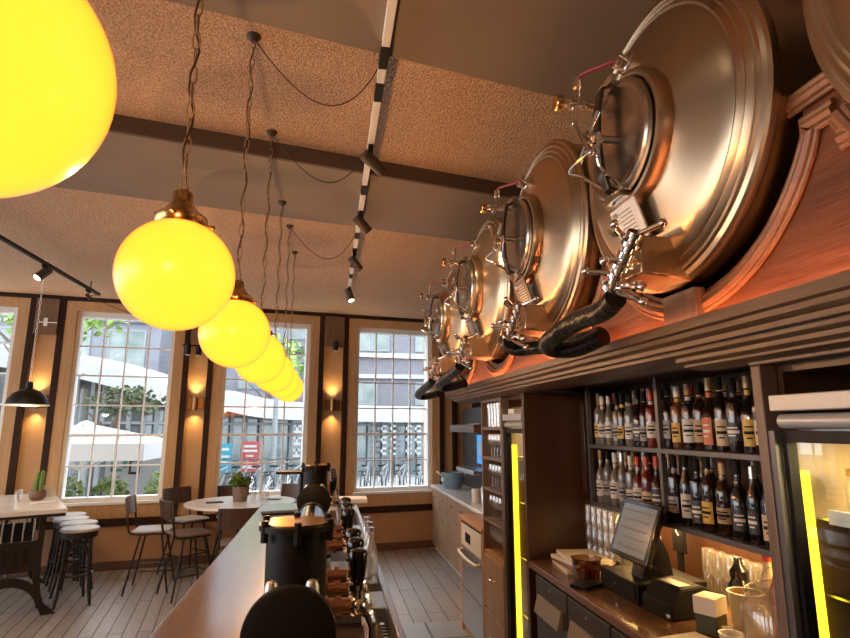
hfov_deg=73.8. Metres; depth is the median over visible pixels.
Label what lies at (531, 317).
outlet
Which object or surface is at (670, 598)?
receipt printer
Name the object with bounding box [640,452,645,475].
bottle
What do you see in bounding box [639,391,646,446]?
bottle
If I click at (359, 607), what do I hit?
faucet
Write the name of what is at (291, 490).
high chair
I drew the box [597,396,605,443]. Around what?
bottle
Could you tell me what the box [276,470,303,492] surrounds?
stand
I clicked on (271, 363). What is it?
globe pendant lamp
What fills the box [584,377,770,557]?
shelf
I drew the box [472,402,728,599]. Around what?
wall
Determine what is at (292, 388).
globe pendant lamp
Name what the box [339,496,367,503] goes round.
shelf
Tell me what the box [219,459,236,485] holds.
bicycle
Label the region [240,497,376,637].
tap tower
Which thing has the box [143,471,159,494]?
box hedge
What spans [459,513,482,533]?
countertop
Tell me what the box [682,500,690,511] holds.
print
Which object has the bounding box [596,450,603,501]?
bottle
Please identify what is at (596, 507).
drinking glass
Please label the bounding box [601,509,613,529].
drinking glass
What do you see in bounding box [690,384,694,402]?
bottle
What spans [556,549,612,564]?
booklet
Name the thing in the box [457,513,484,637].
dishwasher
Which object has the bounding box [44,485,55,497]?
menu
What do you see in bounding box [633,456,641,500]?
bottle
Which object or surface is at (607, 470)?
bottle
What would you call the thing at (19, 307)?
window
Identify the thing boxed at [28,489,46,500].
pot
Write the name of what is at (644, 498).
print
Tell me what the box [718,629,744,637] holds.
paper cup
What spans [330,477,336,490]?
tap
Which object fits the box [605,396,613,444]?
bottle
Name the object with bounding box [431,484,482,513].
countertop
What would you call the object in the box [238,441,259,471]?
banner
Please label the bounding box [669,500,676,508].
print
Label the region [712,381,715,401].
bottle
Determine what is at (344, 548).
faucet
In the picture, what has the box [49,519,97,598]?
bar stool
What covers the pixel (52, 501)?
menu
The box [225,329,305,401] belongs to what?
building
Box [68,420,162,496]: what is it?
parasol
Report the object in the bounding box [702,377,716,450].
bottle
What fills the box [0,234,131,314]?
track
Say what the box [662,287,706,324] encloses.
board
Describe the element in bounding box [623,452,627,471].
bottle
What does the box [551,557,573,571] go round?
booklet
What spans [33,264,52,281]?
track spotlight
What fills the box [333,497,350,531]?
tap
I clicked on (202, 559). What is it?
baseboard
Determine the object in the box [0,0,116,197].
globe pendant lamp
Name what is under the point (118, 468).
print
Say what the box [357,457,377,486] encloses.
bicycle
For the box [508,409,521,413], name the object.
box
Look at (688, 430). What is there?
print
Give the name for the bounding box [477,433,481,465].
screen
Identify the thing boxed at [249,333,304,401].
street tree
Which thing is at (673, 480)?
bottle
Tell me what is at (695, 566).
wall
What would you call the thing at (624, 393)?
bottle
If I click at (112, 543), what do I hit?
wall
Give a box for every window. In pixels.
[0,296,30,494]
[45,300,185,506]
[204,313,319,497]
[345,318,439,494]
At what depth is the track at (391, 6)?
2.58 m
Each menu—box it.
[29,500,56,503]
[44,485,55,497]
[206,501,222,502]
[262,498,281,499]
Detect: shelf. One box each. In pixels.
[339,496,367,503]
[449,425,480,432]
[456,466,481,475]
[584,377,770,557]
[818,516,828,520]
[827,592,849,602]
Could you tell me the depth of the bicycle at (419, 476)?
15.19 m
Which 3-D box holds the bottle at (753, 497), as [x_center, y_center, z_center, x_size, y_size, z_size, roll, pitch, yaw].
[1.252,0.703,2.147,0.058,0.282,0.057,2,-11,-9]
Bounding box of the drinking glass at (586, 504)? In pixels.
[584,504,594,523]
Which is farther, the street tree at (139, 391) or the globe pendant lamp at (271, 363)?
the street tree at (139, 391)
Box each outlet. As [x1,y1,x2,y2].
[422,354,453,380]
[446,332,492,370]
[490,296,551,349]
[581,218,690,305]
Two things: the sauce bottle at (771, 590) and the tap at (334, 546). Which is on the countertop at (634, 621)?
the sauce bottle at (771, 590)
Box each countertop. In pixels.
[148,496,405,637]
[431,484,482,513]
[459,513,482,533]
[529,557,733,637]
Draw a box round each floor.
[0,547,460,637]
[381,620,470,637]
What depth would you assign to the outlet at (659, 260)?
1.61 m
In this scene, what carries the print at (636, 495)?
attached to the bottle at (637, 490)
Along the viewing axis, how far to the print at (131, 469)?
11.33 m
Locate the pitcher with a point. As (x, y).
(753, 611)
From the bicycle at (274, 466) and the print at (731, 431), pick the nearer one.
the print at (731, 431)
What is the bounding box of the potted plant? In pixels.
[228,471,254,501]
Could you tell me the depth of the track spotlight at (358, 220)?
4.00 m
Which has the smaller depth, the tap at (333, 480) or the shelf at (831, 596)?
the shelf at (831, 596)
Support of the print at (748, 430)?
attached to the bottle at (745, 412)
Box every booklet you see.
[551,553,614,565]
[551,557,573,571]
[552,560,600,574]
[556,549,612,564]
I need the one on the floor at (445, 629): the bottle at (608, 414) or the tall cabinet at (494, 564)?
the tall cabinet at (494, 564)
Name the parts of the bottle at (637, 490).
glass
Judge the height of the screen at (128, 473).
1.620 m
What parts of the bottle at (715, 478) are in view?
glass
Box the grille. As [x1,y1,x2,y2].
[353,517,390,637]
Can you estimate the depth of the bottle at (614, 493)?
3.17 m
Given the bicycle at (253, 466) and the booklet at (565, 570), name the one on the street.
the bicycle at (253, 466)
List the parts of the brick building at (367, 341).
pane, pane, pane, pane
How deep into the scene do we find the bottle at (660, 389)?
2.77 m
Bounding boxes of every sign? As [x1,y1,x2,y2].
[293,425,300,456]
[380,425,420,454]
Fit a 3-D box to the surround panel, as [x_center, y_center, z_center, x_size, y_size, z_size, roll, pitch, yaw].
[0.750,-0.143,2.076,0.052,0.495,6.120,2,-11,-9]
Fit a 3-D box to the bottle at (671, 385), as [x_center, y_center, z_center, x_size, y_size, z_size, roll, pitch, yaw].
[1.252,0.484,2.823,0.054,0.307,0.052,2,-11,-9]
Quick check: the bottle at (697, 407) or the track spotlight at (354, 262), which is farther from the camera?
the track spotlight at (354, 262)
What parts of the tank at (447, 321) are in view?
manway lid, data plate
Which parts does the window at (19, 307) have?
frame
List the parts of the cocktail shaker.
lid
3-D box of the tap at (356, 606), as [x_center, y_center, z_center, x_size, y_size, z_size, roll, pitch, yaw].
[-0.172,0.536,1.148,0.112,0.130,0.044,2,-11,-9]
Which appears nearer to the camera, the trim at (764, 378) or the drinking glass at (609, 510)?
the trim at (764, 378)
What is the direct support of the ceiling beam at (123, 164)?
attached to the ceiling
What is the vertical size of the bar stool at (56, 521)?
0.717 m
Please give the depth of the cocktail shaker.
2.27 m
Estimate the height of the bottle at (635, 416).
0.301 m
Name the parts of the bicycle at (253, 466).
frame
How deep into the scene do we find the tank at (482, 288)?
3.52 m
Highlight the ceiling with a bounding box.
[0,0,593,318]
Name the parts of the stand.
stem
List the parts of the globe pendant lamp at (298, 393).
globe, cord, chain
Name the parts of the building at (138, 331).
pane, pane, pane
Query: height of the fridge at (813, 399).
1.870 m
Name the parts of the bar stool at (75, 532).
leg, seat, leg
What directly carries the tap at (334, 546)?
on the tap tower at (298, 583)
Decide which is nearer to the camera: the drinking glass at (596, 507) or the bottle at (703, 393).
the bottle at (703, 393)
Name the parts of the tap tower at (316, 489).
plate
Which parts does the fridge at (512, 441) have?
header rail, door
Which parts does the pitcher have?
handle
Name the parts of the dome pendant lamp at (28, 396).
lamp shade, chain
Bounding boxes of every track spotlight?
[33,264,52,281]
[85,289,90,299]
[345,286,354,302]
[348,253,362,271]
[353,210,371,234]
[360,144,385,174]
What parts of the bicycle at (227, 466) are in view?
frame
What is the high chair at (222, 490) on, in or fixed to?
on the floor at (137, 613)
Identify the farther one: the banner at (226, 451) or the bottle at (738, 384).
the banner at (226, 451)
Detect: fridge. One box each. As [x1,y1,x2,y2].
[502,395,528,637]
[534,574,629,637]
[768,356,849,637]
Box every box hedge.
[65,473,84,496]
[90,475,129,495]
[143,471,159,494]
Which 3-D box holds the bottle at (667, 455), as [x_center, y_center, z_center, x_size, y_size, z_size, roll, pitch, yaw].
[1.232,0.828,2.841,0.063,0.297,0.062,2,-11,-9]
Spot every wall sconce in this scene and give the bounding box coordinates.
[27,395,47,408]
[186,397,203,409]
[324,399,339,410]
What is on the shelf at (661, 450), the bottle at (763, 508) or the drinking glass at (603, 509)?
the bottle at (763, 508)
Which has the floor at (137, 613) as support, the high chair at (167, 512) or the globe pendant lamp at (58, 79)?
the high chair at (167, 512)
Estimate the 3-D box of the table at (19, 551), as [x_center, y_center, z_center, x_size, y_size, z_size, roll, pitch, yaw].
[-4.193,2.334,5.683,0.800,0.945,1.670,8,-13,-36]
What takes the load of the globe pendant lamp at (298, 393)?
hanging from the ceiling
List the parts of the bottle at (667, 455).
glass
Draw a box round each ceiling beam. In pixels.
[51,132,509,240]
[108,114,521,197]
[166,0,657,103]
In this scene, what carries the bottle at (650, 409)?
on the shelf at (661, 450)
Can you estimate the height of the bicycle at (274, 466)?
1.044 m
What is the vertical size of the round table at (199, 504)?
0.880 m
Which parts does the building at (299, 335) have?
pane, pane, pane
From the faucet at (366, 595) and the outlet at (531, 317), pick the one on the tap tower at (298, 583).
the faucet at (366, 595)
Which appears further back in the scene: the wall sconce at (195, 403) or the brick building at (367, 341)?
the brick building at (367, 341)
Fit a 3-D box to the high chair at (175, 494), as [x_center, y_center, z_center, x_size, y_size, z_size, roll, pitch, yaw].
[-2.896,2.550,6.849,0.532,0.962,0.452,-7,-13,32]
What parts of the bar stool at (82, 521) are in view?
leg, leg, seat, leg, leg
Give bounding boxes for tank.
[415,264,504,399]
[435,216,515,391]
[480,139,682,356]
[538,0,821,357]
[802,0,849,102]
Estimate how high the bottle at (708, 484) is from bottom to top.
0.308 m
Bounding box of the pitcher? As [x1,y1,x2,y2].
[726,587,770,637]
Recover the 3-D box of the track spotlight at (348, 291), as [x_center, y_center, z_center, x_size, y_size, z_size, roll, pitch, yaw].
[-0.823,-0.262,6.177,0.134,0.174,0.080,-10,-15,43]
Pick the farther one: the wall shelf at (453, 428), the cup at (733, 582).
the wall shelf at (453, 428)
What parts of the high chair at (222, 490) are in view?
leg, backrest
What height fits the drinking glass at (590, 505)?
0.105 m
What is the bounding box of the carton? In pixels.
[692,591,727,636]
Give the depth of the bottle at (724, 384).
2.47 m
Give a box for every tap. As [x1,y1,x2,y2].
[325,537,363,598]
[325,548,367,618]
[326,528,360,582]
[327,508,354,553]
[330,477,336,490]
[331,502,352,540]
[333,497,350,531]
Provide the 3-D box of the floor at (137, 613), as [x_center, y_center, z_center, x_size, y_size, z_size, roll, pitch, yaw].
[-2.724,2.109,1.660,9.300,0.120,12.900,2,-11,-9]
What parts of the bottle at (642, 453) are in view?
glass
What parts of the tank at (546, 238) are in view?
manway lid, data plate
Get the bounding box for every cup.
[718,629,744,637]
[728,578,752,621]
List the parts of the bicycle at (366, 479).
frame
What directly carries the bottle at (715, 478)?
on the shelf at (661, 450)
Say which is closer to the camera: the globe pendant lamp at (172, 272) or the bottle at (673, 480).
the globe pendant lamp at (172, 272)
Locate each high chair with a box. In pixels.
[121,494,174,595]
[156,486,210,578]
[156,498,212,603]
[211,485,248,562]
[217,507,258,549]
[281,483,298,498]
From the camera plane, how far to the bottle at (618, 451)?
3.35 m
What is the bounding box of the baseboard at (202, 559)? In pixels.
[0,539,434,578]
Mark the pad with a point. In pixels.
(588, 584)
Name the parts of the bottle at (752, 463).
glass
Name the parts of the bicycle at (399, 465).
frame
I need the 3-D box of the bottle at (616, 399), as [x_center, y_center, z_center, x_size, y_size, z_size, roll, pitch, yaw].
[1.087,0.573,3.190,0.062,0.269,0.062,2,-11,-9]
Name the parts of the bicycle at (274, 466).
frame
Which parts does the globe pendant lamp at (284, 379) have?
globe, cord, chain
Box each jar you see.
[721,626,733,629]
[740,577,769,634]
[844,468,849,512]
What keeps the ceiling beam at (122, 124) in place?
attached to the ceiling beam at (123, 164)
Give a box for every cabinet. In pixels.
[431,484,482,576]
[481,397,510,637]
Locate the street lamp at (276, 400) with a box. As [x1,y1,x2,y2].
[269,397,278,489]
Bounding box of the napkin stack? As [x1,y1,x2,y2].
[658,631,708,637]
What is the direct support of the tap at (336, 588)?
on the tap tower at (298, 583)
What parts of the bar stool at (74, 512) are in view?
leg, seat, leg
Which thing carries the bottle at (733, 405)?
on the shelf at (661, 450)
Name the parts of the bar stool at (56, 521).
leg, leg, seat, leg, leg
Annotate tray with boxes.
[276,470,303,473]
[326,504,405,637]
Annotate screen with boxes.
[103,458,160,495]
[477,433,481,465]
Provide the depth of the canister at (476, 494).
6.29 m
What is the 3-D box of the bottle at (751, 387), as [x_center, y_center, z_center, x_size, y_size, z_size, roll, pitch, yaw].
[1.338,0.394,2.314,0.054,0.292,0.052,2,-11,-9]
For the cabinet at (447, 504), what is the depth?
7.06 m
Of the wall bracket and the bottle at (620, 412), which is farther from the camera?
the wall bracket
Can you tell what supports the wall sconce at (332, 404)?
attached to the wall at (33, 429)
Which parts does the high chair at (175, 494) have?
leg, frame, backrest, leg, foot rail, seat, leg, frame, leg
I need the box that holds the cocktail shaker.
[728,556,752,621]
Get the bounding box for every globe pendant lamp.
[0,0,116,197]
[113,0,234,330]
[198,31,377,367]
[235,129,360,383]
[257,200,293,392]
[269,224,353,397]
[278,251,303,401]
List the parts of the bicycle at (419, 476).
frame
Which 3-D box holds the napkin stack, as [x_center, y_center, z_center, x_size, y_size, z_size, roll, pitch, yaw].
[0.937,1.159,2.025,0.200,0.020,0.120,4,-12,-21]
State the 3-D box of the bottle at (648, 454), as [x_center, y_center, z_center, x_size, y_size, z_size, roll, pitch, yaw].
[1.199,0.859,3.004,0.054,0.298,0.053,2,-11,-9]
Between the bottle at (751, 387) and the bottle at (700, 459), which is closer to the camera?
the bottle at (751, 387)
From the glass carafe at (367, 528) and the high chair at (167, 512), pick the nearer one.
the glass carafe at (367, 528)
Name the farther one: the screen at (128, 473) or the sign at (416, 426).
the sign at (416, 426)
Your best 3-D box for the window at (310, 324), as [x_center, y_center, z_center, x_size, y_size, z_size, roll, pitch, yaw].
[-2.212,1.166,7.830,1.410,2.515,0.245,4,-11,-19]
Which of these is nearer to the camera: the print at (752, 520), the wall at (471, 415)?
the print at (752, 520)
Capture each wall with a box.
[0,292,471,529]
[34,510,432,565]
[462,407,481,488]
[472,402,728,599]
[521,392,619,637]
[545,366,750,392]
[617,371,771,597]
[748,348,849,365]
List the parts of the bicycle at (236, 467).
frame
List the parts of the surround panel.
scallop moulding, scallop moulding, scallop moulding, scallop moulding, moulding, scallop moulding, step moulding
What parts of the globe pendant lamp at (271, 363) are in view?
globe, cord, chain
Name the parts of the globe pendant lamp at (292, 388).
globe, cord, chain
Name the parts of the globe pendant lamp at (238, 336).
globe, chain, cord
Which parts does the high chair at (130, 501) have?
leg, backrest, frame, leg, frame, foot rail, seat, leg, leg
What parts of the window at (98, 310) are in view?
sill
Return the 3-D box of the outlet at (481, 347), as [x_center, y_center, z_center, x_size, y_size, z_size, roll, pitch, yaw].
[0.288,0.212,3.538,0.282,0.227,0.243,2,-11,-9]
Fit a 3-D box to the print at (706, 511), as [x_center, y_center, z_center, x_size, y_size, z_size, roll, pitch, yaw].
[1.177,0.810,2.372,0.009,0.043,0.046,4,-11,-20]
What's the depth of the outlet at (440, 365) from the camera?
4.46 m
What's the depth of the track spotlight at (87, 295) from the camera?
6.36 m
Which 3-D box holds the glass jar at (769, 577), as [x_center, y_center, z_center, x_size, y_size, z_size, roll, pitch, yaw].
[1.115,0.957,1.784,0.210,0.328,0.210,2,-11,-9]
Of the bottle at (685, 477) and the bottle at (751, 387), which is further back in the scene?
the bottle at (685, 477)
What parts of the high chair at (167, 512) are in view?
frame, leg, backrest, leg, foot rail, seat, frame, leg, leg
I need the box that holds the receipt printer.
[642,576,710,621]
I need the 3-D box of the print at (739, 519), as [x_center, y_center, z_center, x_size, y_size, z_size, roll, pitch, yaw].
[1.214,0.777,2.187,0.040,0.040,0.006,-9,-14,41]
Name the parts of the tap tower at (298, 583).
plate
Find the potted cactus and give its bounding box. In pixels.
[28,470,46,500]
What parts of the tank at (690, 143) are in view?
manway lid, data plate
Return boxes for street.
[249,474,423,490]
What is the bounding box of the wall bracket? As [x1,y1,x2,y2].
[39,318,57,325]
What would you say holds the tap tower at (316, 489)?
on the countertop at (217, 605)
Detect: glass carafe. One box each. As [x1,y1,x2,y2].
[362,516,372,564]
[365,521,375,573]
[366,527,377,572]
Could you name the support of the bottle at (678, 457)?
on the shelf at (661, 450)
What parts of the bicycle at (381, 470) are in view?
frame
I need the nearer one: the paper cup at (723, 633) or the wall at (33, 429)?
the paper cup at (723, 633)
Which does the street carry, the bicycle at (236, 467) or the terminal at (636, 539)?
the bicycle at (236, 467)
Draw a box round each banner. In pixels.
[220,444,231,471]
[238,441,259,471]
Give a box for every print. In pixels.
[110,461,126,471]
[128,461,139,473]
[221,448,229,462]
[242,445,256,468]
[515,284,526,301]
[612,207,638,232]
[633,492,641,498]
[640,429,646,436]
[642,496,651,501]
[652,494,660,504]
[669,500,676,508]
[672,428,678,436]
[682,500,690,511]
[683,425,693,435]
[692,506,701,516]
[695,425,702,435]
[702,424,709,436]
[702,507,710,517]
[717,426,726,438]
[717,511,729,519]
[727,427,739,435]
[734,514,744,525]
[744,426,753,438]
[748,516,756,527]
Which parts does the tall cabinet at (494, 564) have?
panel, drawer, drawer, panel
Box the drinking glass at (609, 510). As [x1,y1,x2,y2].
[607,510,618,531]
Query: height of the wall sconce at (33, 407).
0.170 m
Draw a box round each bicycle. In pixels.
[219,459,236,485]
[224,459,255,490]
[244,458,273,490]
[262,458,292,489]
[282,458,300,483]
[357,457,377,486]
[375,457,395,485]
[393,457,413,485]
[413,457,423,484]
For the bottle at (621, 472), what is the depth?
3.08 m
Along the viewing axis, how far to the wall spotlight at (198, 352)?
7.43 m
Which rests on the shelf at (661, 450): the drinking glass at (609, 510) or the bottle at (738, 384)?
the bottle at (738, 384)
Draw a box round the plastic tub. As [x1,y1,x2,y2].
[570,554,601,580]
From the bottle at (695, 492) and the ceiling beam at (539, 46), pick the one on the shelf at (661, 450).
the bottle at (695, 492)
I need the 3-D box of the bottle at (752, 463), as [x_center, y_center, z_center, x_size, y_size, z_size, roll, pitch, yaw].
[1.337,0.719,2.278,0.062,0.301,0.062,2,-11,-9]
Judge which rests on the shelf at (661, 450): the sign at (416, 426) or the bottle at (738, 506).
the bottle at (738, 506)
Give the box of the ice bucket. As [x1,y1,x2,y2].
[436,471,466,488]
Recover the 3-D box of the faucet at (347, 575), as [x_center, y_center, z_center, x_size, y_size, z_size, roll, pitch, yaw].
[-0.167,0.659,1.373,0.062,0.152,0.041,2,-11,-9]
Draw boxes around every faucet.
[330,491,340,522]
[342,531,346,552]
[346,557,368,624]
[348,569,372,637]
[350,582,376,637]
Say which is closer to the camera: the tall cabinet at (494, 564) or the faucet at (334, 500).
the faucet at (334, 500)
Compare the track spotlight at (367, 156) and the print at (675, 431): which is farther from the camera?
the track spotlight at (367, 156)
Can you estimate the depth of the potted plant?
6.34 m
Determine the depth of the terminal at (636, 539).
2.59 m
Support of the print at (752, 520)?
attached to the bottle at (753, 497)
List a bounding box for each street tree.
[0,314,126,378]
[82,385,165,494]
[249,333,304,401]
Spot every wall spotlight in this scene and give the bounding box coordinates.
[183,344,201,355]
[333,341,338,350]
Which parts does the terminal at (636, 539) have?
drawer, cash drawer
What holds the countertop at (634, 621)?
on the floor at (445, 629)
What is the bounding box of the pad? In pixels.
[570,579,602,591]
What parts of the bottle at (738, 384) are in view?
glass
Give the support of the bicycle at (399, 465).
on the street
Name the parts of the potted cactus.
cactus stem, cactus stem, cactus stem, cactus stem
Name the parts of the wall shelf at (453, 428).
rail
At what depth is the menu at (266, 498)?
6.51 m
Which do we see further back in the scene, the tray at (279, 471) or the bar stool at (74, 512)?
the bar stool at (74, 512)
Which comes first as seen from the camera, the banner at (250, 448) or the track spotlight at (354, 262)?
the track spotlight at (354, 262)
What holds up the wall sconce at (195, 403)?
attached to the wall at (33, 429)
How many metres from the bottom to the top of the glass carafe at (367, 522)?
0.212 m
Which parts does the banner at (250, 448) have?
post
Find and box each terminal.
[600,498,706,605]
[671,528,686,572]
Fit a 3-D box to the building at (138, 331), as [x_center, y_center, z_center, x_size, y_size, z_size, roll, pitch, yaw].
[-19.393,2.403,26.064,14.400,8.750,4.180,2,-11,-9]
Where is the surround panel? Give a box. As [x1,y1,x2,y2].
[452,71,849,384]
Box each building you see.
[0,314,171,374]
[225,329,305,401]
[358,334,423,406]
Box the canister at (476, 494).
[471,488,480,501]
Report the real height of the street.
0.200 m
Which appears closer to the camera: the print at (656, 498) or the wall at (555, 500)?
the print at (656, 498)
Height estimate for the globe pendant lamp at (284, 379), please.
1.316 m
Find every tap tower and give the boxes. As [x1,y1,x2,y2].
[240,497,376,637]
[297,462,340,558]
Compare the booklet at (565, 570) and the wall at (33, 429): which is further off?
the wall at (33, 429)
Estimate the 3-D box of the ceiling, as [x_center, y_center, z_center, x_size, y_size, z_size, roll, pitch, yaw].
[-2.999,-1.284,2.286,8.750,0.120,12.950,2,-11,-9]
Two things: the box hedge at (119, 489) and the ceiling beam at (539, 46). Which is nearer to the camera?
the ceiling beam at (539, 46)
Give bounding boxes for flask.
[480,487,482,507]
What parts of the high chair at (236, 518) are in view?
frame, seat, backrest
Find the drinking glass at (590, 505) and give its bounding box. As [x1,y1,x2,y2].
[590,505,601,525]
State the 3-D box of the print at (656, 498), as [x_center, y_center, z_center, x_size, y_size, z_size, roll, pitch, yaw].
[1.123,0.879,2.753,0.008,0.050,0.044,9,-14,-40]
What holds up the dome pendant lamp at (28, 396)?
hanging from the ceiling
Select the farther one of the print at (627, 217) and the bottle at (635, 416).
the bottle at (635, 416)
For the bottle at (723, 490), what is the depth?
2.29 m
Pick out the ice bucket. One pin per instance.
(450, 479)
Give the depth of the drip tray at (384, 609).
2.04 m
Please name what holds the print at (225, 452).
attached to the banner at (226, 451)
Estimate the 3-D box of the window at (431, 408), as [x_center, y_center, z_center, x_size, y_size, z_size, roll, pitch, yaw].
[-0.475,1.280,8.426,1.420,2.515,0.245,4,-11,-19]
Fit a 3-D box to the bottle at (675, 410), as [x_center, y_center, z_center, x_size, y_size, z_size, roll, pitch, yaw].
[1.176,0.456,2.626,0.068,0.287,0.066,2,-11,-9]
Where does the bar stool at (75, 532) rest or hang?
on the floor at (137, 613)
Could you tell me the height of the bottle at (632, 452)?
0.301 m
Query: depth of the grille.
1.93 m
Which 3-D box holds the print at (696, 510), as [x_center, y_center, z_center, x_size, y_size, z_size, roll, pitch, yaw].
[1.169,0.830,2.438,0.008,0.045,0.044,8,-13,-34]
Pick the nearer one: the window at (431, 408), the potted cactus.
the potted cactus
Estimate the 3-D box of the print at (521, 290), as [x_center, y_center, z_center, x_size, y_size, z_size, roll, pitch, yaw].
[0.457,-0.123,2.686,0.030,0.080,0.102,2,-11,-9]
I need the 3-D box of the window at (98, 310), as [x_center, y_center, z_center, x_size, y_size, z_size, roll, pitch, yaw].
[-3.897,1.056,7.252,1.410,2.515,0.245,4,-11,-19]
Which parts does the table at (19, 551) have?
fretwork panel, fretwork panel, leg, leg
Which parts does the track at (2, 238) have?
rail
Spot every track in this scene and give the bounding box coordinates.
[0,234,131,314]
[347,0,397,287]
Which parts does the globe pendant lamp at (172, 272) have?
globe, cord, chain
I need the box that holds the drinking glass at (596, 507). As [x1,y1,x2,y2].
[595,507,606,527]
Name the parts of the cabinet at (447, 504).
door, door, drawer, drawer, drawer, door, door, drawer, drawer, drawer, door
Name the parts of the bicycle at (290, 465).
frame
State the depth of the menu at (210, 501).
6.22 m
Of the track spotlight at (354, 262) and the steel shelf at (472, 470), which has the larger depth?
the steel shelf at (472, 470)
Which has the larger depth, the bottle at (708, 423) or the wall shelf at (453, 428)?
the wall shelf at (453, 428)
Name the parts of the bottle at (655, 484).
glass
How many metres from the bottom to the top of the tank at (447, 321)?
1.105 m
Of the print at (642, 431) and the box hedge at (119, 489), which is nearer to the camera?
the print at (642, 431)
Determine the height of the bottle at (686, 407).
0.293 m
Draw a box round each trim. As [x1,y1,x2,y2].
[676,326,849,370]
[750,365,804,637]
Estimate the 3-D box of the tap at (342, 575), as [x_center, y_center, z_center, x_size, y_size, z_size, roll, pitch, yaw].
[-0.212,0.580,1.381,0.112,0.130,0.044,2,-11,-9]
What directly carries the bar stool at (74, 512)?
on the floor at (137, 613)
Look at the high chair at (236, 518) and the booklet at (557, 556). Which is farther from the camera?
the high chair at (236, 518)
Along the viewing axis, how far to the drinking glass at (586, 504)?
3.36 m
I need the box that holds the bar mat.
[261,510,297,515]
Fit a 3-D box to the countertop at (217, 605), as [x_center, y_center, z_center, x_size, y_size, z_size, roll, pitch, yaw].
[-0.404,1.466,1.638,0.832,1.135,6.050,2,-11,-9]
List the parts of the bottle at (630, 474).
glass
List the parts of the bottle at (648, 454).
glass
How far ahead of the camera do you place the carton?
2.15 m
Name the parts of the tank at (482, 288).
manway lid, data plate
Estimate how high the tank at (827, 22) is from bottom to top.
1.014 m
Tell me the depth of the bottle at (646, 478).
2.85 m
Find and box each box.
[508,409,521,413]
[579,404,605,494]
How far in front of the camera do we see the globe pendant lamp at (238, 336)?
2.09 m
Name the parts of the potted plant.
pot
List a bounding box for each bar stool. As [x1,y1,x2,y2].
[42,511,85,583]
[44,515,88,591]
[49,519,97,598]
[52,524,99,609]
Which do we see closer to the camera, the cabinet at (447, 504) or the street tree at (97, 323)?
the cabinet at (447, 504)
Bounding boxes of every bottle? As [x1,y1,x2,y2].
[594,393,599,443]
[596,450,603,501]
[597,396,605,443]
[603,450,612,503]
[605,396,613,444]
[610,453,618,505]
[612,393,615,410]
[612,396,618,444]
[616,395,625,445]
[617,450,620,469]
[618,452,625,507]
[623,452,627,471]
[624,393,628,408]
[624,394,633,445]
[625,456,635,498]
[631,391,634,409]
[631,451,635,471]
[632,388,640,446]
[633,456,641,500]
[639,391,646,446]
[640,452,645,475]
[641,456,652,503]
[645,390,657,447]
[646,452,653,476]
[651,456,661,505]
[655,389,662,446]
[662,384,672,448]
[665,454,670,474]
[667,456,682,522]
[670,386,683,448]
[671,385,675,404]
[675,454,681,475]
[680,384,695,449]
[680,455,692,525]
[689,459,703,529]
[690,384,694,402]
[692,382,704,450]
[697,457,703,478]
[700,457,718,532]
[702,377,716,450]
[702,384,704,401]
[710,457,717,482]
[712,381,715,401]
[714,376,728,451]
[715,463,732,536]
[717,459,722,484]
[722,379,727,400]
[725,378,743,452]
[730,460,749,540]
[736,380,743,402]
[740,375,755,453]
[746,466,764,544]
[748,460,762,494]
[750,379,753,398]
[751,398,759,454]
[759,555,773,637]
[760,492,769,548]
[769,576,779,637]
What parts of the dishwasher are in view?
panel, handle, control panel, panel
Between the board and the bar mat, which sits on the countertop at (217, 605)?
the bar mat
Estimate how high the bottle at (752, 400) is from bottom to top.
0.302 m
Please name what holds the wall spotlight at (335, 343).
attached to the wall at (33, 429)
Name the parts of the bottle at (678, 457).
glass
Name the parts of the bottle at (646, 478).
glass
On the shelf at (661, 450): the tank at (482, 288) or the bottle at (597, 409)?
the bottle at (597, 409)
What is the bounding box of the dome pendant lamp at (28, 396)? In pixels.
[3,259,49,405]
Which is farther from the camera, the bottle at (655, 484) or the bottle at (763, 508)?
the bottle at (655, 484)
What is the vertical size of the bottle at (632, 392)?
0.301 m
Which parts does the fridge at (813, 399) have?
header rail, door, price rail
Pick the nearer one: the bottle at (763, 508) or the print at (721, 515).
the bottle at (763, 508)
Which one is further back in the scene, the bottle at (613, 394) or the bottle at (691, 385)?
the bottle at (613, 394)
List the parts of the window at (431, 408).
sill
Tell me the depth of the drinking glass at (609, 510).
3.09 m
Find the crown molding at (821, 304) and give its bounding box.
[445,269,849,402]
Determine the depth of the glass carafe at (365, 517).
2.56 m
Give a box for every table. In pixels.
[0,494,67,615]
[183,495,295,533]

